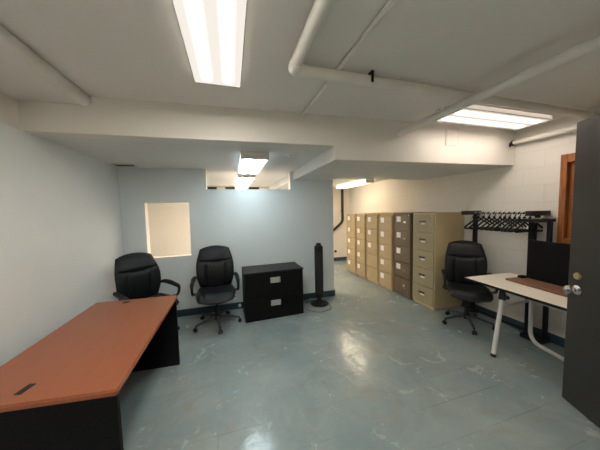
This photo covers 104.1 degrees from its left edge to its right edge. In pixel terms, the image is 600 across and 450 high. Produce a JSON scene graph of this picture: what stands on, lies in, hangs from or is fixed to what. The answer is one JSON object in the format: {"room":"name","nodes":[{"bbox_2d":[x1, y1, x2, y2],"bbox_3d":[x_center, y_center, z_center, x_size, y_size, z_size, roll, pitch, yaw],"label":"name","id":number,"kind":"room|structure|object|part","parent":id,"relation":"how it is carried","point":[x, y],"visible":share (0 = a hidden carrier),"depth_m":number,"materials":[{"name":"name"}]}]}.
{"room":"back office","nodes":[
{"label":"back office","id":0,"kind":"room"},
{"bbox_2d":[0,49,77,103],"bbox_3d":[-1.314,-0.964,-0.248,0.422,0.285,4.420,-2,4,-16],"label":"ceiling","id":1,"kind":"structure","parent":0,"point":[17,81],"depth_m":1.56,"materials":[{"name":"paint"}]},
{"bbox_2d":[0,122,123,366],"bbox_3d":[-1.770,0.484,0.540,0.150,2.240,6.020,-2,4,-16],"label":"wall","id":2,"kind":"structure","parent":0,"point":[61,239],"depth_m":1.99,"materials":[{"name":"paint"}]},
{"bbox_2d":[0,91,19,129],"bbox_3d":[-1.580,-0.841,-0.319,0.138,0.510,4.420,-2,4,-16],"label":"beam","id":3,"kind":"structure","parent":2,"relation":"attached to","point":[9,115],"depth_m":1.68,"materials":[{"name":"beige paint"}]},
{"bbox_2d":[17,96,515,169],"bbox_3d":[0.292,-0.995,2.418,5.002,0.650,0.320,-2,4,-16],"label":"beam","id":4,"kind":"structure","parent":2,"relation":"attached to","point":[345,140],"depth_m":2.24,"materials":[{"name":"beige paint"}]},
{"bbox_2d":[445,128,458,145],"bbox_3d":[1.776,-1.024,2.728,0.190,0.200,0.012,-2,4,-16],"label":"access panel","id":5,"kind":"object","parent":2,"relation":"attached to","point":[452,134],"visible":1,"depth_m":2.72,"materials":[{"name":"beige paint"}]},
{"bbox_2d":[37,136,387,186],"bbox_3d":[-0.949,-1.165,4.323,6.300,0.510,4.050,-2,4,-16],"label":"ceiling","id":6,"kind":"structure","parent":0,"point":[220,162],"depth_m":2.74,"materials":[{"name":"paint"}]},
{"bbox_2d":[111,163,137,166],"bbox_3d":[-2.315,-0.790,3.091,0.260,0.012,0.140,-2,4,-16],"label":"ceiling vent","id":7,"kind":"object","parent":6,"relation":"in","point":[114,164],"visible":1,"depth_m":3.09,"materials":[{"name":"metal"}]},
{"bbox_2d":[235,182,249,188],"bbox_3d":[-1.404,-0.947,5.649,0.305,0.080,1.120,-2,4,-16],"label":"ceiling light","id":8,"kind":"object","parent":6,"relation":"attached to","point":[236,186],"visible":0.52,"depth_m":5.46,"materials":[{"name":"plastic"}]},
{"bbox_2d":[235,185,249,188],"bbox_3d":[-1.403,-0.912,5.651,0.293,0.007,1.092,-2,4,-16],"label":"diffuser","id":9,"kind":"object","parent":8,"relation":"attached to","point":[236,186],"depth_m":5.47,"materials":[{"name":"white plastic"}]},
{"bbox_2d":[236,172,255,184],"bbox_3d":[-1.069,-0.879,4.514,0.305,0.080,1.150,-2,4,-16],"label":"ceiling light","id":10,"kind":"object","parent":6,"relation":"attached to","point":[241,179],"visible":0.88,"depth_m":4.21,"materials":[{"name":"plastic"}]},
{"bbox_2d":[236,177,254,184],"bbox_3d":[-1.068,-0.844,4.516,0.293,0.007,1.122,-2,4,-16],"label":"diffuser","id":11,"kind":"object","parent":10,"relation":"attached to","point":[240,180],"depth_m":4.39,"materials":[{"name":"white plastic"}]},
{"bbox_2d":[238,151,268,173],"bbox_3d":[-0.645,-0.793,3.078,0.305,0.080,1.090,-2,4,-16],"label":"ceiling light","id":12,"kind":"object","parent":6,"relation":"attached to","point":[250,162],"visible":1,"depth_m":2.71,"materials":[{"name":"plastic"}]},
{"bbox_2d":[238,159,267,173],"bbox_3d":[-0.644,-0.757,3.080,0.293,0.007,1.062,-2,4,-16],"label":"diffuser","id":13,"kind":"object","parent":12,"relation":"attached to","point":[246,166],"depth_m":2.94,"materials":[{"name":"white plastic"}]},
{"bbox_2d":[284,154,292,159],"bbox_3d":[-0.135,-0.795,2.732,0.110,0.052,0.110,-2,4,-16],"label":"smoke detector","id":14,"kind":"object","parent":6,"relation":"attached to","point":[288,156],"visible":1,"depth_m":2.70,"materials":[{"name":"white plastic"}]},
{"bbox_2d":[336,179,373,188],"bbox_3d":[1.327,-1.018,5.866,0.200,0.090,1.500,-2,4,-16],"label":"ceiling light","id":15,"kind":"object","parent":6,"relation":"attached to","point":[363,181],"visible":0.93,"depth_m":5.59,"materials":[{"name":"plastic"}]},
{"bbox_2d":[339,183,369,188],"bbox_3d":[1.328,-0.977,5.869,0.188,0.007,1.472,-2,4,-16],"label":"diffuser","id":16,"kind":"object","parent":15,"relation":"attached to","point":[353,184],"depth_m":5.83,"materials":[{"name":"white plastic"}]},
{"bbox_2d":[117,167,333,309],"bbox_3d":[-0.972,0.246,3.843,3.255,2.240,0.120,-2,4,-16],"label":"wall","id":17,"kind":"structure","parent":0,"point":[258,227],"depth_m":3.75,"materials":[{"name":"paint"}]},
{"bbox_2d":[144,202,191,258],"bbox_3d":[-1.971,0.072,3.535,0.590,0.823,0.124,-2,4,-16],"label":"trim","id":18,"kind":"structure","parent":17,"relation":"attached to","point":[145,204],"depth_m":3.47,"materials":[{"name":"beige paint"}]},
{"bbox_2d":[205,169,290,189],"bbox_3d":[-0.821,-0.726,3.827,1.337,0.305,0.123,-2,4,-16],"label":"trim","id":19,"kind":"structure","parent":17,"relation":"attached to","point":[289,185],"depth_m":3.80,"materials":[{"name":"beige paint"}]},
{"bbox_2d":[177,290,334,316],"bbox_3d":[-0.939,1.311,3.909,3.269,0.105,0.134,-2,4,-16],"label":"baseboard","id":20,"kind":"structure","parent":17,"relation":"attached to","point":[231,306],"depth_m":3.74,"materials":[{"name":"blue paint"}]},
{"bbox_2d":[147,187,348,257],"bbox_3d":[-1.466,-0.170,6.408,6.200,2.750,0.120,-2,4,-16],"label":"wall","id":21,"kind":"structure","parent":0,"point":[169,226],"depth_m":5.89,"materials":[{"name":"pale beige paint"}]},
{"bbox_2d":[333,189,343,231],"bbox_3d":[1.085,-0.425,7.017,0.482,1.404,0.097,-2,4,-16],"label":"drain pipe","id":22,"kind":"object","parent":21,"relation":"attached to","point":[342,190],"visible":0.88,"depth_m":7.02,"materials":[{"name":"black metal"}]},
{"bbox_2d":[334,257,346,260],"bbox_3d":[-1.425,1.154,6.430,6.186,0.105,0.014,-2,4,-16],"label":"baseboard","id":23,"kind":"structure","parent":21,"relation":"attached to","point":[335,258],"depth_m":7.20,"materials":[{"name":"blue paint"}]},
{"bbox_2d":[0,0,599,129],"bbox_3d":[1.155,-1.102,0.473,4.730,0.215,4.420,-2,4,-16],"label":"ceiling","id":24,"kind":"structure","parent":0,"point":[121,49],"depth_m":1.38,"materials":[{"name":"paint"}]},
{"bbox_2d":[0,25,90,106],"bbox_3d":[-1.114,-0.866,-0.167,0.100,0.100,4.210,-2,4,-16],"label":"ceiling pipe","id":25,"kind":"object","parent":24,"relation":"attached to","point":[11,45],"visible":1,"depth_m":1.38,"materials":[{"name":"metal"}]},
{"bbox_2d":[171,0,247,88],"bbox_3d":[-0.400,-0.972,1.050,0.310,0.053,1.250,-2,4,-16],"label":"ceiling light","id":26,"kind":"object","parent":24,"relation":"attached to","point":[212,32],"visible":1,"depth_m":1.19,"materials":[{"name":"plastic"}]},
{"bbox_2d":[301,0,396,116],"bbox_3d":[0.636,-0.953,0.308,0.027,0.028,4.140,-2,4,-17],"label":"conduit","id":27,"kind":"object","parent":24,"relation":"attached to","point":[389,4],"visible":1,"depth_m":1.29,"materials":[{"name":"metal"}]},
{"bbox_2d":[288,0,593,118],"bbox_3d":[1.770,-0.966,0.671,3.111,0.091,2.656,-2,4,-16],"label":"ceiling pipe","id":28,"kind":"object","parent":24,"relation":"attached to","point":[297,68],"visible":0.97,"depth_m":1.59,"materials":[{"name":"metal"}]},
{"bbox_2d":[436,104,552,129],"bbox_3d":[2.005,-1.116,2.431,1.260,0.057,0.320,-2,4,-16],"label":"ceiling light","id":29,"kind":"object","parent":24,"relation":"attached to","point":[475,114],"visible":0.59,"depth_m":2.38,"materials":[{"name":"plastic"}]},
{"bbox_2d":[397,34,599,136],"bbox_3d":[1.556,-0.902,0.927,0.092,0.069,3.400,-2,4,-16],"label":"ceiling pipe","id":30,"kind":"object","parent":24,"relation":"attached to","point":[591,45],"visible":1,"depth_m":1.49,"materials":[{"name":"metal"}]},
{"bbox_2d":[119,260,599,449],"bbox_3d":[-0.206,1.496,2.431,6.450,0.100,8.640,-2,4,-16],"label":"floor","id":31,"kind":"structure","parent":0,"point":[378,369],"depth_m":2.10,"materials":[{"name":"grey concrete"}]},
{"bbox_2d":[0,295,179,449],"bbox_3d":[-1.448,1.150,1.740,0.748,0.738,1.405,-2,4,-16],"label":"desk","id":32,"kind":"object","parent":31,"relation":"on","point":[61,392],"visible":1,"depth_m":1.28,"materials":[{"name":"brown wood"}]},
{"bbox_3d":[-1.265,1.204,1.139,0.724,0.702,0.027,-2,4,-10],"label":"panel","id":33,"kind":"part","parent":32,"relation":"part of","materials":[{"name":"black laminate"}]},
{"bbox_3d":[-1.619,1.130,2.366,0.706,0.702,0.027,-2,4,-13],"label":"panel","id":34,"kind":"part","parent":32,"relation":"part of","materials":[{"name":"black laminate"}]},
{"bbox_2d":[113,252,180,329],"bbox_3d":[-1.901,0.910,2.934,0.717,1.077,0.669,1,4,32],"label":"office chair","id":35,"kind":"object","parent":31,"relation":"on","point":[137,275],"visible":0.59,"depth_m":3.01,"materials":[{"name":"black leather"}]},
{"bbox_3d":[-2.062,0.922,2.703,0.462,0.281,0.091,1,5,36],"label":"armrest","id":36,"kind":"part","parent":35,"relation":"part of","materials":[{"name":"black plastic"}]},
{"bbox_3d":[-2.121,0.686,3.045,0.203,0.637,0.524,1,4,32],"label":"backrest","id":37,"kind":"part","parent":35,"relation":"part of","materials":[{"name":"black leather"}]},
{"bbox_3d":[-1.839,0.992,2.896,0.500,0.128,0.524,1,4,32],"label":"seat","id":38,"kind":"part","parent":35,"relation":"part of","materials":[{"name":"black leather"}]},
{"bbox_3d":[-1.773,0.884,3.172,0.462,0.281,0.091,1,4,28],"label":"armrest","id":39,"kind":"part","parent":35,"relation":"part of","materials":[{"name":"black plastic"}]},
{"bbox_2d":[190,245,241,333],"bbox_3d":[-1.184,0.869,3.311,0.669,1.077,0.717,-3,4,-19],"label":"office chair","id":40,"kind":"object","parent":31,"relation":"on","point":[215,272],"visible":1,"depth_m":3.41,"materials":[{"name":"black leather"}]},
{"bbox_3d":[-1.455,0.873,3.232,0.091,0.281,0.462,-2,4,-15],"label":"armrest","id":41,"kind":"part","parent":40,"relation":"part of","materials":[{"name":"black plastic"}]},
{"bbox_3d":[-1.293,1.316,3.214,0.269,0.073,0.053,-5,5,-43],"label":"leg","id":42,"kind":"part","parent":40,"relation":"part of","materials":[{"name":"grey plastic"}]},
{"bbox_3d":[-1.276,0.635,3.529,0.524,0.637,0.203,-3,4,-19],"label":"backrest","id":43,"kind":"part","parent":40,"relation":"part of","materials":[{"name":"black leather"}]},
{"bbox_3d":[-1.162,0.954,3.244,0.524,0.128,0.500,-3,4,-19],"label":"seat","id":44,"kind":"part","parent":40,"relation":"part of","materials":[{"name":"black leather"}]},
{"bbox_3d":[-1.105,1.314,3.178,0.053,0.073,0.270,-3,4,-25],"label":"leg","id":45,"kind":"part","parent":40,"relation":"part of","materials":[{"name":"grey plastic"}]},
{"bbox_3d":[-1.013,1.301,3.345,0.270,0.073,0.053,-2,4,-7],"label":"leg","id":46,"kind":"part","parent":40,"relation":"part of","materials":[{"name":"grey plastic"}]},
{"bbox_3d":[-0.934,0.849,3.415,0.091,0.281,0.462,-3,4,-23],"label":"armrest","id":47,"kind":"part","parent":40,"relation":"part of","materials":[{"name":"black plastic"}]},
{"bbox_2d":[241,262,303,322],"bbox_3d":[-0.429,1.012,3.644,0.878,0.715,0.474,-3,4,-18],"label":"filing cabinet","id":48,"kind":"object","parent":31,"relation":"on","point":[270,291],"visible":1,"depth_m":3.44,"materials":[{"name":"black metal"}]},
{"bbox_3d":[-0.364,0.857,3.428,0.858,0.330,0.022,-3,4,-19],"label":"drawer","id":49,"kind":"part","parent":48,"relation":"part of","materials":[{"name":"black metal"}]},
{"bbox_3d":[-0.356,1.190,3.451,0.858,0.322,0.022,-3,4,-19],"label":"drawer","id":50,"kind":"part","parent":48,"relation":"part of","materials":[{"name":"black laminate"}]},
{"bbox_3d":[-0.360,0.798,3.409,0.150,0.084,0.010,-3,4,-18],"label":"handle","id":51,"kind":"part","parent":48,"relation":"part of","materials":[{"name":"silver metal"}]},
{"bbox_3d":[-0.352,1.135,3.432,0.150,0.084,0.010,-3,4,-18],"label":"handle","id":52,"kind":"part","parent":48,"relation":"part of","materials":[{"name":"silver metal"}]},
{"bbox_2d":[311,243,328,306],"bbox_3d":[0.319,0.816,3.924,0.304,1.035,0.304,-1,4,4],"label":"tower fan","id":53,"kind":"object","parent":31,"relation":"on","point":[318,249],"visible":1,"depth_m":3.87,"materials":[{"name":"black plastic"}]},
{"bbox_2d":[316,253,321,293],"bbox_3d":[0.315,0.798,3.859,0.084,0.680,0.028,-1,4,4],"label":"grille","id":54,"kind":"object","parent":53,"relation":"attached to","point":[318,255],"depth_m":3.86,"materials":[{"name":"grey plastic"}]},
{"bbox_2d":[346,213,365,273],"bbox_3d":[1.570,0.443,5.890,0.677,1.462,0.454,-2,4,-16],"label":"filing cabinet","id":55,"kind":"object","parent":31,"relation":"on","point":[350,218],"visible":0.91,"depth_m":5.75,"materials":[{"name":"beige metal"}]},
{"bbox_3d":[1.255,-0.115,5.763,0.022,0.269,0.426,-2,4,-16],"label":"drawer","id":56,"kind":"part","parent":55,"relation":"part of","materials":[{"name":"beige metal"}]},
{"bbox_3d":[1.261,0.162,5.782,0.022,0.269,0.426,-2,4,-16],"label":"drawer","id":57,"kind":"part","parent":55,"relation":"part of","materials":[{"name":"beige metal"}]},
{"bbox_3d":[1.267,0.438,5.800,0.022,0.269,0.426,-2,4,-16],"label":"drawer","id":58,"kind":"part","parent":55,"relation":"part of","materials":[{"name":"beige metal"}]},
{"bbox_3d":[1.273,0.715,5.819,0.022,0.269,0.426,-2,4,-16],"label":"drawer","id":59,"kind":"part","parent":55,"relation":"part of","materials":[{"name":"beige metal"}]},
{"bbox_3d":[1.279,0.992,5.837,0.022,0.269,0.426,-2,4,-16],"label":"drawer","id":60,"kind":"part","parent":55,"relation":"part of","materials":[{"name":"beige metal"}]},
{"bbox_2d":[356,214,367,278],"bbox_3d":[1.700,0.468,5.476,0.662,1.462,0.394,-2,4,-16],"label":"filing cabinet","id":61,"kind":"object","parent":31,"relation":"on","point":[361,239],"visible":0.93,"depth_m":5.34,"materials":[{"name":"beige metal"}]},
{"bbox_3d":[1.392,-0.091,5.351,0.022,0.269,0.366,-2,4,-16],"label":"drawer","id":62,"kind":"part","parent":61,"relation":"part of","materials":[{"name":"beige metal"}]},
{"bbox_3d":[1.398,0.186,5.370,0.022,0.269,0.366,-2,4,-16],"label":"drawer","id":63,"kind":"part","parent":61,"relation":"part of","materials":[{"name":"beige metal"}]},
{"bbox_3d":[1.405,0.463,5.388,0.022,0.269,0.366,-2,4,-16],"label":"drawer","id":64,"kind":"part","parent":61,"relation":"part of","materials":[{"name":"beige metal"}]},
{"bbox_3d":[1.411,0.739,5.406,0.022,0.269,0.366,-2,4,-16],"label":"drawer","id":65,"kind":"part","parent":61,"relation":"part of","materials":[{"name":"beige metal"}]},
{"bbox_3d":[1.417,1.016,5.425,0.022,0.269,0.366,-2,4,-16],"label":"drawer","id":66,"kind":"part","parent":61,"relation":"part of","materials":[{"name":"beige metal"}]},
{"bbox_2d":[366,214,380,284],"bbox_3d":[1.827,0.492,5.073,0.647,1.462,0.429,-2,4,-16],"label":"filing cabinet","id":67,"kind":"object","parent":31,"relation":"on","point":[372,220],"visible":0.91,"depth_m":4.94,"materials":[{"name":"beige metal"}]},
{"bbox_3d":[1.526,-0.067,4.951,0.022,0.269,0.401,-2,4,-16],"label":"drawer","id":68,"kind":"part","parent":67,"relation":"part of","materials":[{"name":"beige metal"}]},
{"bbox_3d":[1.532,0.210,4.969,0.022,0.269,0.401,-2,4,-16],"label":"drawer","id":69,"kind":"part","parent":67,"relation":"part of","materials":[{"name":"beige metal"}]},
{"bbox_3d":[1.538,0.486,4.988,0.022,0.269,0.401,-2,4,-16],"label":"drawer","id":70,"kind":"part","parent":67,"relation":"part of","materials":[{"name":"beige metal"}]},
{"bbox_3d":[1.544,0.763,5.006,0.022,0.269,0.401,-2,4,-16],"label":"drawer","id":71,"kind":"part","parent":67,"relation":"part of","materials":[{"name":"beige metal"}]},
{"bbox_3d":[1.551,1.040,5.025,0.022,0.269,0.401,-2,4,-16],"label":"drawer","id":72,"kind":"part","parent":67,"relation":"part of","materials":[{"name":"beige metal"}]},
{"bbox_2d":[379,214,394,290],"bbox_3d":[1.956,0.516,4.661,0.632,1.462,0.414,-2,4,-16],"label":"filing cabinet","id":73,"kind":"object","parent":31,"relation":"on","point":[386,222],"visible":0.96,"depth_m":4.53,"materials":[{"name":"beige metal"}]},
{"bbox_2d":[366,213,394,214],"bbox_3d":[1.853,-0.242,4.909,0.470,0.022,0.940,-2,4,-16],"label":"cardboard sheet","id":74,"kind":"object","parent":73,"relation":"on","point":[366,213],"visible":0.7,"depth_m":4.67,"materials":[{"name":"brown cardboard"}]},
{"bbox_3d":[1.669,0.234,4.559,0.022,0.269,0.386,-2,4,-16],"label":"drawer","id":75,"kind":"part","parent":73,"relation":"part of","materials":[{"name":"beige metal"}]},
{"bbox_3d":[1.675,0.511,4.578,0.022,0.269,0.386,-2,4,-16],"label":"drawer","id":76,"kind":"part","parent":73,"relation":"part of","materials":[{"name":"beige metal"}]},
{"bbox_3d":[1.681,0.787,4.596,0.022,0.269,0.386,-2,4,-16],"label":"drawer","id":77,"kind":"part","parent":73,"relation":"part of","materials":[{"name":"beige metal"}]},
{"bbox_3d":[1.687,1.064,4.615,0.022,0.269,0.386,-2,4,-16],"label":"drawer","id":78,"kind":"part","parent":73,"relation":"part of","materials":[{"name":"beige metal"}]},
{"bbox_3d":[1.663,-0.043,4.541,0.022,0.269,0.386,-2,4,-16],"label":"drawer","id":79,"kind":"part","parent":73,"relation":"part of","materials":[{"name":"beige metal"}]},
{"bbox_2d":[394,212,425,299],"bbox_3d":[2.088,0.522,4.243,0.615,1.500,0.429,-2,4,-16],"label":"filing cabinet","id":80,"kind":"object","parent":31,"relation":"on","point":[403,225],"visible":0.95,"depth_m":4.12,"materials":[{"name":"brown metal"}]},
{"bbox_3d":[1.810,-0.053,4.127,0.022,0.277,0.401,-2,4,-16],"label":"drawer","id":81,"kind":"part","parent":80,"relation":"part of","materials":[{"name":"brown metal"}]},
{"bbox_3d":[1.816,0.232,4.146,0.022,0.277,0.401,-2,4,-16],"label":"drawer","id":82,"kind":"part","parent":80,"relation":"part of","materials":[{"name":"brown metal"}]},
{"bbox_3d":[1.822,0.516,4.165,0.022,0.277,0.401,-2,4,-16],"label":"drawer","id":83,"kind":"part","parent":80,"relation":"part of","materials":[{"name":"brown metal"}]},
{"bbox_3d":[1.829,0.800,4.184,0.022,0.277,0.401,-2,4,-16],"label":"drawer","id":84,"kind":"part","parent":80,"relation":"part of","materials":[{"name":"brown metal"}]},
{"bbox_3d":[1.835,1.085,4.202,0.022,0.277,0.401,-2,4,-16],"label":"drawer","id":85,"kind":"part","parent":80,"relation":"part of","materials":[{"name":"brown metal"}]},
{"bbox_2d":[412,212,463,309],"bbox_3d":[2.223,0.548,3.812,0.600,1.500,0.444,-2,4,-16],"label":"filing cabinet","id":86,"kind":"object","parent":31,"relation":"on","point":[432,231],"visible":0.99,"depth_m":3.61,"materials":[{"name":"beige metal"}]},
{"bbox_3d":[1.977,1.110,3.773,0.022,0.277,0.416,-2,4,-16],"label":"drawer","id":87,"kind":"part","parent":86,"relation":"part of","materials":[{"name":"metal"}]},
{"bbox_3d":[1.965,0.541,3.736,0.022,0.277,0.416,-2,4,-16],"label":"drawer","id":88,"kind":"part","parent":86,"relation":"part of","materials":[{"name":"metal"}]},
{"bbox_3d":[1.971,0.826,3.755,0.022,0.277,0.416,-2,4,-16],"label":"drawer","id":89,"kind":"part","parent":86,"relation":"part of","materials":[{"name":"metal"}]},
{"bbox_3d":[1.952,-0.027,3.698,0.022,0.277,0.416,-2,4,-16],"label":"drawer","id":90,"kind":"part","parent":86,"relation":"part of","materials":[{"name":"metal"}]},
{"bbox_3d":[1.958,0.257,3.717,0.022,0.277,0.416,-2,4,-16],"label":"drawer","id":91,"kind":"part","parent":86,"relation":"part of","materials":[{"name":"metal"}]},
{"bbox_2d":[441,240,498,334],"bbox_3d":[2.255,0.792,3.144,0.629,1.099,0.674,1,4,27],"label":"office chair","id":92,"kind":"object","parent":31,"relation":"on","point":[463,258],"visible":0.94,"depth_m":3.23,"materials":[{"name":"black leather"}]},
{"bbox_3d":[2.025,0.781,3.275,0.086,0.287,0.434,1,4,31],"label":"armrest","id":93,"kind":"part","parent":92,"relation":"part of","materials":[{"name":"black plastic"}]},
{"bbox_3d":[2.101,1.241,3.165,0.253,0.074,0.050,-1,4,0],"label":"leg","id":94,"kind":"part","parent":92,"relation":"part of","materials":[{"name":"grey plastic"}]},
{"bbox_3d":[2.208,1.229,3.309,0.050,0.074,0.253,-2,4,-18],"label":"leg","id":95,"kind":"part","parent":92,"relation":"part of","materials":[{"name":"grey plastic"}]},
{"bbox_3d":[2.350,0.552,3.339,0.493,0.650,0.191,1,4,27],"label":"backrest","id":96,"kind":"part","parent":92,"relation":"part of","materials":[{"name":"black leather"}]},
{"bbox_3d":[2.221,0.880,3.089,0.493,0.131,0.470,1,4,27],"label":"seat","id":97,"kind":"part","parent":92,"relation":"part of","materials":[{"name":"black leather"}]},
{"bbox_3d":[2.205,1.249,3.019,0.050,0.074,0.253,0,4,18],"label":"leg","id":98,"kind":"part","parent":92,"relation":"part of","materials":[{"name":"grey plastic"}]},
{"bbox_3d":[2.373,1.242,3.067,0.253,0.074,0.050,2,5,39],"label":"leg","id":99,"kind":"part","parent":92,"relation":"part of","materials":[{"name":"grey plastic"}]},
{"bbox_3d":[2.489,0.787,3.042,0.086,0.287,0.434,0,4,23],"label":"armrest","id":100,"kind":"part","parent":92,"relation":"part of","materials":[{"name":"black plastic"}]},
{"bbox_2d":[461,210,555,344],"bbox_3d":[2.611,0.579,3.036,0.305,1.525,0.890,-2,4,-16],"label":"coat rack","id":101,"kind":"object","parent":31,"relation":"on","point":[542,339],"visible":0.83,"depth_m":2.73,"materials":[{"name":"black metal"}]},
{"bbox_3d":[2.539,0.593,3.443,0.215,1.445,0.060,-2,4,-16],"label":"frame","id":102,"kind":"part","parent":101,"relation":"part of","materials":[{"name":"black metal"}]},
{"bbox_2d":[464,212,488,228],"bbox_3d":[2.507,-0.068,3.287,0.420,0.242,0.016,-2,2,-4],"label":"hanger","id":103,"kind":"object","parent":101,"relation":"hanging from","point":[478,216],"visible":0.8,"depth_m":3.28,"materials":[{"name":"black plastic"}]},
{"bbox_2d":[469,212,495,228],"bbox_3d":[2.526,-0.064,3.222,0.420,0.242,0.016,-2,3,-5],"label":"hanger","id":104,"kind":"object","parent":101,"relation":"hanging from","point":[483,216],"visible":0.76,"depth_m":3.21,"materials":[{"name":"black plastic"}]},
{"bbox_2d":[475,212,500,229],"bbox_3d":[2.547,-0.060,3.151,0.420,0.242,0.023,-2,4,-6],"label":"hanger","id":105,"kind":"object","parent":101,"relation":"hanging from","point":[479,224],"visible":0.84,"depth_m":3.14,"materials":[{"name":"black plastic"}]},
{"bbox_2d":[480,212,504,229],"bbox_3d":[2.565,-0.057,3.093,0.420,0.242,0.022,-2,4,-9],"label":"hanger","id":106,"kind":"object","parent":101,"relation":"hanging from","point":[494,216],"visible":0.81,"depth_m":3.08,"materials":[{"name":"black plastic"}]},
{"bbox_2d":[484,212,511,230],"bbox_3d":[2.586,-0.052,3.024,0.420,0.242,0.016,-2,5,-5],"label":"hanger","id":107,"kind":"object","parent":101,"relation":"hanging from","point":[500,216],"visible":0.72,"depth_m":3.01,"materials":[{"name":"black plastic"}]},
{"bbox_3d":[2.584,-0.155,3.012,0.022,0.022,0.765,-2,4,-16],"label":"hanging rail","id":108,"kind":"part","parent":101,"relation":"part of","materials":[{"name":"silver metal"}]},
{"bbox_2d":[489,212,516,230],"bbox_3d":[2.600,-0.049,2.974,0.420,0.242,0.016,-2,4,-6],"label":"hanger","id":109,"kind":"object","parent":101,"relation":"hanging from","point":[504,217],"visible":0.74,"depth_m":2.96,"materials":[{"name":"black plastic"}]},
{"bbox_2d":[494,212,522,230],"bbox_3d":[2.616,-0.046,2.917,0.420,0.242,0.021,-2,4,-4],"label":"hanger","id":110,"kind":"object","parent":101,"relation":"hanging from","point":[509,217],"visible":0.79,"depth_m":2.91,"materials":[{"name":"black plastic"}]},
{"bbox_2d":[500,212,526,231],"bbox_3d":[2.631,-0.043,2.866,0.420,0.242,0.016,-2,2,-10],"label":"hanger","id":111,"kind":"object","parent":101,"relation":"hanging from","point":[514,217],"visible":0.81,"depth_m":2.85,"materials":[{"name":"black plastic"}]},
{"bbox_2d":[504,212,527,231],"bbox_3d":[2.644,-0.041,2.824,0.420,0.242,0.021,-2,4,-9],"label":"hanger","id":112,"kind":"object","parent":101,"relation":"hanging from","point":[519,217],"visible":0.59,"depth_m":2.81,"materials":[{"name":"black plastic"}]},
{"bbox_2d":[507,212,537,231],"bbox_3d":[2.659,-0.037,2.776,0.420,0.242,0.016,-2,6,-5],"label":"hanger","id":113,"kind":"object","parent":101,"relation":"hanging from","point":[524,217],"visible":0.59,"depth_m":2.76,"materials":[{"name":"black plastic"}]},
{"bbox_2d":[514,216,542,232],"bbox_3d":[2.675,-0.034,2.720,0.420,0.242,0.016,-2,3,-8],"label":"hanger","id":114,"kind":"object","parent":101,"relation":"hanging from","point":[530,217],"visible":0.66,"depth_m":2.71,"materials":[{"name":"black plastic"}]},
{"bbox_3d":[2.719,0.643,2.711,0.265,1.435,0.200,-2,4,-16],"label":"frame","id":115,"kind":"part","parent":101,"relation":"part of","materials":[{"name":"black metal"}]},
{"bbox_2d":[464,273,566,361],"bbox_3d":[2.440,1.030,2.186,0.765,0.751,1.453,-2,4,-13],"label":"folding table","id":116,"kind":"object","parent":31,"relation":"on","point":[499,282],"visible":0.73,"depth_m":2.47,"materials":[{"name":"beige laminate"}]},
{"bbox_3d":[2.102,1.074,2.487,0.180,0.617,0.041,-3,4,-25],"label":"leg","id":117,"kind":"part","parent":116,"relation":"part of","materials":[{"name":"white metal"}]},
{"bbox_2d":[506,240,569,296],"bbox_3d":[2.546,0.425,2.162,0.270,0.455,1.020,-2,4,-9],"label":"screen","id":118,"kind":"object","parent":116,"relation":"on","point":[547,262],"visible":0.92,"depth_m":2.44,"materials":[{"name":"black plastic"}]},
{"bbox_3d":[2.550,0.641,2.176,0.270,0.022,1.020,-2,4,-9],"label":"board","id":119,"kind":"part","parent":118,"relation":"part of","materials":[{"name":"brown laminate"}]},
{"bbox_3d":[2.659,0.410,2.170,0.028,0.432,0.960,-2,4,-9],"label":"panel","id":120,"kind":"part","parent":118,"relation":"part of","materials":[{"name":"black plastic"}]},
{"bbox_3d":[2.727,1.032,2.184,0.155,0.721,1.079,-2,4,-13],"label":"leg","id":121,"kind":"part","parent":116,"relation":"part of","materials":[{"name":"white metal"}]},
{"bbox_2d":[269,151,484,188],"bbox_3d":[0.899,-0.917,4.884,2.460,0.140,4.050,-2,4,-16],"label":"beam","id":122,"kind":"structure","parent":0,"point":[317,168],"depth_m":3.38,"materials":[{"name":"paint"}]},
{"bbox_2d":[349,107,599,337],"bbox_3d":[2.469,-0.115,4.284,0.150,2.750,6.420,-2,4,-16],"label":"wall","id":123,"kind":"structure","parent":0,"point":[532,184],"depth_m":3.11,"materials":[{"name":"paint"}]},
{"bbox_2d":[461,300,564,347],"bbox_3d":[2.423,1.208,4.339,0.014,0.105,6.200,-2,4,-16],"label":"baseboard","id":124,"kind":"structure","parent":123,"relation":"attached to","point":[554,339],"depth_m":3.01,"materials":[{"name":"blue paint"}]},
{"bbox_2d":[509,126,576,146],"bbox_3d":[2.925,-0.967,2.043,0.094,0.084,1.901,-2,4,-16],"label":"pipe","id":125,"kind":"object","parent":123,"relation":"attached to","point":[573,128],"visible":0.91,"depth_m":2.63,"materials":[{"name":"metal"}]},
{"bbox_2d":[557,153,574,243],"bbox_3d":[3.031,-0.236,2.152,0.160,1.010,0.975,-2,4,-16],"label":"window","id":126,"kind":"structure","parent":123,"relation":"in","point":[567,166],"depth_m":2.54,"materials":[{"name":"brown wood"}]},
{"bbox_3d":[3.059,-0.243,2.179,0.050,0.820,0.790,-2,4,-16],"label":"sash","id":127,"kind":"part","parent":126,"relation":"part of","materials":[{"name":"brown wood"}]},
{"bbox_3d":[2.629,0.097,1.043,1.380,2.750,0.100,-2,4,-16],"label":"wall","id":128,"kind":"structure","parent":0,"visible":0},
{"bbox_2d":[562,114,599,427],"bbox_3d":[2.082,0.348,1.403,0.199,2.203,0.916,-1,4,9],"label":"door","id":129,"kind":"structure","parent":128,"relation":"in","point":[581,370],"depth_m":1.74,"materials":[{"name":"grey paint"}]},
{"bbox_3d":[2.088,0.498,1.797,0.077,0.072,0.072,-1,4,9],"label":"knob","id":130,"kind":"part","parent":129,"relation":"part of","materials":[{"name":"silver metal"}]}
]}

